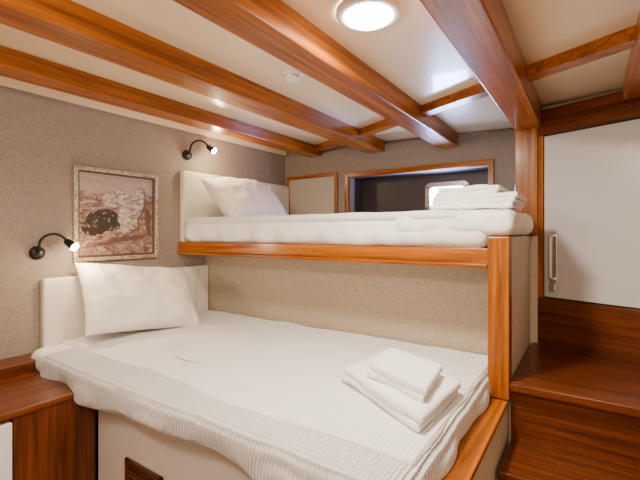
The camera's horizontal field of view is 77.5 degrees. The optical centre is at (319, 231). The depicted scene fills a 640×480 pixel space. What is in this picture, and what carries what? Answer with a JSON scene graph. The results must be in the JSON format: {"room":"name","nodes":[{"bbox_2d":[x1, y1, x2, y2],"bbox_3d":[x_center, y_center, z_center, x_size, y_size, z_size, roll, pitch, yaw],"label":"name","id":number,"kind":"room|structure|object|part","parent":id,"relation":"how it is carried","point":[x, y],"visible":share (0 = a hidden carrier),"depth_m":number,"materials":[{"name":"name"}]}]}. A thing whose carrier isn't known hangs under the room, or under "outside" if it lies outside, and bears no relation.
{"room":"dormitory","nodes":[
{"label":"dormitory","id":0,"kind":"room"},
{"bbox_2d":[0,85,285,479],"bbox_3d":[-1.461,0.328,2.034,0.100,2.145,4.130,0,0,34],"label":"wall","id":1,"kind":"structure","parent":0,"point":[42,137],"depth_m":2.09,"materials":[{"name":"paper"}]},
{"bbox_2d":[29,233,78,259],"bbox_3d":[-1.330,0.072,1.998,0.224,0.137,0.072,0,0,-2],"label":"reading lamp","id":2,"kind":"object","parent":1,"relation":"attached to","point":[36,252],"visible":1,"depth_m":1.99,"materials":[{"name":"black metal"}]},
{"bbox_2d":[72,165,157,261],"bbox_3d":[-1.178,-0.099,2.336,0.030,0.520,0.501,0,0,34],"label":"framed picture","id":3,"kind":"object","parent":1,"relation":"attached to","point":[115,212],"visible":1,"depth_m":2.31,"materials":[{"name":"brown paper"}]},
{"bbox_3d":[-1.312,-0.099,2.138,0.030,0.498,0.022,0,0,34],"label":"frame","id":4,"kind":"part","parent":3,"relation":"part of","materials":[{"name":"beige wood"}]},
{"bbox_3d":[-1.178,-0.348,2.336,0.030,0.022,0.501,0,0,34],"label":"frame","id":5,"kind":"part","parent":3,"relation":"part of","materials":[{"name":"beige wood"}]},
{"bbox_3d":[-1.178,0.150,2.336,0.030,0.022,0.501,0,0,34],"label":"frame","id":6,"kind":"part","parent":3,"relation":"part of","materials":[{"name":"beige wood"}]},
{"bbox_3d":[-1.043,-0.099,2.535,0.030,0.498,0.022,0,0,34],"label":"frame","id":7,"kind":"part","parent":3,"relation":"part of","materials":[{"name":"beige wood"}]},
{"bbox_2d":[0,76,286,155],"bbox_3d":[-1.411,-0.713,2.000,0.020,0.045,3.930,0,0,34],"label":"trim","id":8,"kind":"structure","parent":1,"relation":"attached to","point":[4,81],"depth_m":2.34,"materials":[{"name":"beige paint"}]},
{"bbox_2d":[182,140,216,159],"bbox_3d":[-0.826,-0.563,2.742,0.224,0.137,0.072,0,0,-2],"label":"reading lamp","id":9,"kind":"object","parent":1,"relation":"attached to","point":[187,155],"visible":1,"depth_m":2.73,"materials":[{"name":"black metal"}]},
{"bbox_2d":[0,0,639,145],"bbox_3d":[-0.115,-0.715,1.123,3.350,0.177,4.130,0,0,34],"label":"ceiling","id":10,"kind":"structure","parent":0,"point":[412,53],"depth_m":1.55,"materials":[{"name":"beige paint"}]},
{"bbox_2d":[0,45,320,157],"bbox_3d":[-1.142,-0.692,1.818,0.130,0.087,3.930,0,0,34],"label":"ceiling beam","id":11,"kind":"structure","parent":10,"relation":"attached to","point":[14,64],"depth_m":2.01,"materials":[{"name":"brown wood"}]},
{"bbox_2d":[0,0,384,153],"bbox_3d":[-0.659,-0.667,1.491,0.142,0.097,3.930,0,0,34],"label":"ceiling beam","id":12,"kind":"structure","parent":10,"relation":"attached to","point":[68,23],"depth_m":1.50,"materials":[{"name":"brown wood"}]},
{"bbox_2d":[281,68,303,82],"bbox_3d":[-0.121,-0.681,1.748,0.098,0.034,0.098,0,0,34],"label":"smoke detector","id":13,"kind":"object","parent":10,"relation":"attached to","point":[290,75],"visible":0.98,"depth_m":1.72,"materials":[{"name":"white plastic"}]},
{"bbox_2d":[173,0,457,148],"bbox_3d":[-0.195,-0.643,1.177,0.127,0.105,3.930,0,0,34],"label":"ceiling beam","id":14,"kind":"structure","parent":10,"relation":"attached to","point":[272,26],"depth_m":1.39,"materials":[{"name":"brown wood"}]},
{"bbox_2d":[336,0,400,31],"bbox_3d":[0.149,-0.658,1.228,0.200,0.044,0.200,0,0,34],"label":"ceiling light","id":15,"kind":"object","parent":10,"relation":"attached to","point":[356,15],"depth_m":1.19,"materials":[{"name":"white plastic"}]},
{"bbox_2d":[359,119,397,136],"bbox_3d":[0.395,-0.678,2.541,0.064,0.065,0.524,0,0,-27],"label":"trim","id":16,"kind":"structure","parent":10,"relation":"attached to","point":[384,124],"depth_m":2.56,"materials":[{"name":"brown wood"}]},
{"bbox_2d":[421,83,489,116],"bbox_3d":[0.677,-0.659,1.975,0.064,0.065,0.521,0,0,-27],"label":"trim","id":17,"kind":"structure","parent":10,"relation":"attached to","point":[475,92],"depth_m":1.96,"materials":[{"name":"brown wood"}]},
{"bbox_2d":[420,0,541,129],"bbox_3d":[0.153,-0.610,0.712,0.125,0.130,3.550,0,0,34],"label":"ceiling beam","id":18,"kind":"structure","parent":10,"relation":"attached to","point":[482,33],"depth_m":1.23,"materials":[{"name":"brown wood"}]},
{"bbox_2d":[527,25,635,81],"bbox_3d":[0.935,-0.642,1.461,0.064,0.062,0.414,0,0,-27],"label":"trim","id":19,"kind":"structure","parent":10,"relation":"attached to","point":[622,40],"depth_m":1.41,"materials":[{"name":"brown wood"}]},
{"bbox_2d":[623,9,639,98],"bbox_3d":[0.449,-0.620,0.360,0.100,0.080,3.300,0,0,34],"label":"ceiling beam","id":20,"kind":"structure","parent":10,"relation":"attached to","point":[631,83],"depth_m":1.48,"materials":[{"name":"brown wood"}]},
{"bbox_2d":[205,255,487,355],"bbox_3d":[-0.003,0.775,2.351,1.960,1.250,0.050,0,0,34],"label":"wall","id":21,"kind":"structure","parent":0,"point":[433,306],"depth_m":2.16,"materials":[{"name":"beige fabric"}]},
{"bbox_2d":[177,170,532,268],"bbox_3d":[0.216,-0.135,2.573,2.073,0.561,1.156,0,0,34],"label":"bunk bed","id":22,"kind":"object","parent":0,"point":[442,238],"visible":0.97,"depth_m":1.96,"materials":[{"name":"white fabric"}]},
{"bbox_3d":[-0.618,-0.172,3.150,0.045,0.485,1.125,0,0,34],"label":"headboard panel","id":23,"kind":"part","parent":22,"relation":"part of","materials":[{"name":"beige"}]},
{"bbox_2d":[201,177,286,216],"bbox_3d":[-0.519,-0.229,2.887,0.332,0.330,0.634,0,0,34],"label":"pillow","id":24,"kind":"object","parent":22,"relation":"on","point":[234,197],"visible":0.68,"depth_m":2.71,"materials":[{"name":"white fabric"}]},
{"bbox_3d":[-0.356,-0.165,3.487,0.020,0.470,0.275,0,0,34],"label":"headboard panel","id":25,"kind":"part","parent":22,"relation":"part of","materials":[{"name":"beige"}]},
{"bbox_3d":[-0.137,0.097,2.149,1.963,0.062,0.026,0,0,34],"label":"rail","id":26,"kind":"part","parent":22,"relation":"part of","materials":[{"name":"brown wood"}]},
{"bbox_3d":[0.191,-0.010,2.587,1.923,0.163,1.151,0,0,34],"label":"mattress","id":27,"kind":"part","parent":22,"relation":"part of","materials":[{"name":"white fabric"}]},
{"bbox_2d":[394,209,532,235],"bbox_3d":[0.717,-0.038,1.937,0.529,0.116,0.660,0,0,34],"label":"blanket","id":28,"kind":"object","parent":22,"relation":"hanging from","point":[490,222],"depth_m":1.66,"materials":[{"name":"white fabric"}]},
{"bbox_2d":[430,184,526,209],"bbox_3d":[0.727,-0.148,1.825,0.368,0.111,0.348,0,0,34],"label":"folded towels","id":29,"kind":"object","parent":22,"relation":"on","point":[481,196],"visible":0.91,"depth_m":1.71,"materials":[{"name":"white fabric"}]},
{"bbox_2d":[285,129,514,212],"bbox_3d":[0.580,-0.240,3.086,2.100,0.880,0.100,0,0,34],"label":"wall","id":30,"kind":"structure","parent":0,"point":[499,146],"depth_m":2.96,"materials":[{"name":"paper"}]},
{"bbox_2d":[287,172,337,214],"bbox_3d":[-0.074,-0.268,3.455,0.527,0.455,0.022,0,0,34],"label":"framed panel","id":31,"kind":"object","parent":30,"relation":"attached to","point":[315,193],"visible":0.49,"depth_m":3.44,"materials":[{"name":"beige"}]},
{"bbox_3d":[-0.281,-0.265,3.595,0.027,0.410,0.022,0,0,34],"label":"frame","id":32,"kind":"part","parent":31,"relation":"part of","materials":[{"name":"brown wood"}]},
{"bbox_3d":[-0.074,-0.480,3.455,0.527,0.030,0.022,0,0,34],"label":"frame","id":33,"kind":"part","parent":31,"relation":"part of","materials":[{"name":"brown wood"}]},
{"bbox_3d":[0.133,-0.265,3.315,0.027,0.410,0.022,0,0,34],"label":"frame","id":34,"kind":"part","parent":31,"relation":"part of","materials":[{"name":"brown wood"}]},
{"bbox_2d":[316,140,342,151],"bbox_3d":[0.098,-0.699,3.134,0.064,0.066,0.550,0,0,-27],"label":"trim","id":35,"kind":"structure","parent":30,"relation":"attached to","point":[329,144],"depth_m":3.19,"materials":[{"name":"brown wood"}]},
{"bbox_2d":[344,159,493,212],"bbox_3d":[0.747,-0.280,3.057,1.140,0.400,0.280,0,0,34],"label":"window","id":36,"kind":"structure","parent":30,"relation":"in","point":[401,192],"depth_m":3.19,"materials":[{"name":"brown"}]},
{"bbox_2d":[354,178,361,211],"bbox_3d":[0.323,-0.265,3.411,0.020,0.370,0.150,0,0,34],"label":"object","id":37,"kind":"object","parent":36,"relation":"attached to","point":[357,182],"visible":0.57,"depth_m":3.39,"materials":[{"name":"grey"}]},
{"bbox_3d":[0.680,-0.463,2.957,1.140,0.035,0.040,0,0,34],"label":"casing","id":38,"kind":"part","parent":36,"relation":"part of","materials":[{"name":"brown wood"}]},
{"bbox_2d":[425,181,469,209],"bbox_3d":[0.965,-0.265,3.030,0.330,0.230,0.030,0,0,34],"label":"porthole rim","id":39,"kind":"object","parent":36,"relation":"attached to","point":[430,186],"visible":0.5,"depth_m":3.06,"materials":[{"name":"silver metal"}]},
{"bbox_2d":[430,186,462,205],"bbox_3d":[0.967,-0.265,3.034,0.260,0.160,0.001,0,0,34],"label":"glass","id":40,"kind":"object","parent":39,"relation":"in","point":[434,190],"depth_m":3.09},
{"bbox_2d":[504,236,529,441],"bbox_3d":[1.035,0.710,2.060,0.071,1.380,1.088,0,0,34],"label":"wall partition","id":41,"kind":"structure","parent":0,"point":[520,244],"depth_m":1.81,"materials":[{"name":"beige fabric"}]},
{"bbox_2d":[530,236,540,344],"bbox_3d":[1.165,0.710,2.152,0.040,1.380,0.130,0,0,34],"label":"wall","id":42,"kind":"structure","parent":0,"point":[533,239],"depth_m":2.10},
{"bbox_2d":[537,88,639,364],"bbox_3d":[1.497,-0.040,1.648,0.090,1.240,1.140,0,0,-35],"label":"door frame","id":43,"kind":"structure","parent":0,"point":[597,329],"depth_m":1.91,"materials":[{"name":"brown wood"}]},
{"bbox_2d":[515,128,537,234],"bbox_3d":[1.114,-0.266,2.144,0.110,0.568,0.080,0,0,34],"label":"support post","id":44,"kind":"object","parent":43,"relation":"on","point":[526,140],"visible":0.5,"depth_m":2.10,"materials":[{"name":"brown wood"}]},
{"bbox_2d":[544,119,639,308],"bbox_3d":[1.301,-0.080,1.846,0.078,0.828,0.522,0,0,-35],"label":"door","id":45,"kind":"structure","parent":43,"relation":"in","point":[592,175],"depth_m":1.88,"materials":[{"name":"grey paint"}]},
{"bbox_3d":[1.168,0.130,2.012,0.050,0.240,0.020,0,0,-35],"label":"handle","id":46,"kind":"part","parent":45,"relation":"part of","materials":[{"name":"metal"}]},
{"bbox_2d":[549,283,556,291],"bbox_3d":[1.179,0.280,2.020,0.022,0.040,0.034,0,0,-35],"label":"cylinder","id":47,"kind":"object","parent":45,"relation":"attached to","point":[552,286],"visible":1,"depth_m":2.01,"materials":[{"name":"silver metal"}]},
{"bbox_2d":[550,232,556,283],"bbox_3d":[1.185,0.140,2.024,0.008,0.280,0.034,0,0,-35],"label":"door handle","id":48,"kind":"object","parent":45,"relation":"attached to","point":[554,241],"depth_m":2.02,"materials":[{"name":"silver metal"}]},
{"bbox_3d":[-0.031,1.425,1.247,3.350,0.050,4.430,0,0,34],"label":"floor","id":49,"kind":"structure","parent":0,"visible":0},
{"bbox_2d":[0,353,94,479],"bbox_3d":[-1.371,1.000,1.541,0.596,0.800,0.716,0,0,34],"label":"nightstand","id":50,"kind":"object","parent":49,"relation":"on","point":[45,434],"visible":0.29,"depth_m":1.57,"materials":[{"name":"brown wood"}]},
{"bbox_3d":[-1.238,0.800,1.288,0.045,0.225,0.395,0,0,34],"label":"drawer","id":51,"kind":"part","parent":50,"relation":"part of","materials":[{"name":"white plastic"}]},
{"bbox_3d":[-1.046,1.038,1.578,0.038,0.724,0.291,0,0,34],"label":"post","id":52,"kind":"part","parent":50,"relation":"part of","materials":[{"name":"brown wood"}]},
{"bbox_2d":[31,265,508,479],"bbox_3d":[-0.308,0.818,1.830,2.038,1.165,1.154,0,0,34],"label":"bunk bed","id":53,"kind":"object","parent":49,"relation":"on","point":[225,396],"visible":0.88,"depth_m":1.44,"materials":[{"name":"white fabric"}]},
{"bbox_3d":[-1.104,0.448,2.432,0.045,0.425,1.041,0,0,34],"label":"headboard panel","id":54,"kind":"part","parent":53,"relation":"part of","materials":[{"name":"beige"}]},
{"bbox_2d":[75,263,199,335],"bbox_3d":[-0.997,0.365,2.239,0.303,0.412,0.672,0,0,42],"label":"pillow","id":55,"kind":"object","parent":53,"relation":"on","point":[116,298],"visible":0.96,"depth_m":2.11,"materials":[{"name":"white fabric"}]},
{"bbox_2d":[125,457,162,479],"bbox_3d":[-0.661,0.959,1.490,0.235,0.162,0.011,0,0,34],"label":"air vent","id":56,"kind":"object","parent":53,"relation":"attached to","point":[134,470],"visible":1,"depth_m":1.51,"materials":[{"name":"brown wood"}]},
{"bbox_3d":[-0.750,0.959,1.551,0.018,0.162,0.011,0,0,34],"label":"frame","id":57,"kind":"part","parent":56,"relation":"part of","materials":[{"name":"brown wood"}]},
{"bbox_2d":[40,346,489,479],"bbox_3d":[-0.251,0.631,1.789,1.793,0.151,1.149,0,0,34],"label":"blanket","id":58,"kind":"object","parent":53,"relation":"on","point":[266,412],"depth_m":1.32,"materials":[{"name":"white fabric"}]},
{"bbox_2d":[341,347,460,431],"bbox_3d":[0.280,0.502,1.399,0.304,0.110,0.561,0,0,-26],"label":"folded towels","id":59,"kind":"object","parent":53,"relation":"on","point":[413,389],"visible":1,"depth_m":1.27,"materials":[{"name":"white fabric"}]},
{"bbox_2d":[488,236,511,400],"bbox_3d":[0.712,0.334,1.580,0.079,0.632,0.065,0,0,34],"label":"post","id":60,"kind":"object","parent":53,"relation":"on","point":[499,247],"visible":0.84,"depth_m":1.55,"materials":[{"name":"brown wood"}]},
{"bbox_2d":[498,342,639,479],"bbox_3d":[1.175,0.990,1.215,1.096,0.820,1.409,0,0,34],"label":"staircase","id":61,"kind":"structure","parent":49,"relation":"on","point":[575,415],"depth_m":1.45,"materials":[{"name":"brown wood"}]}
]}

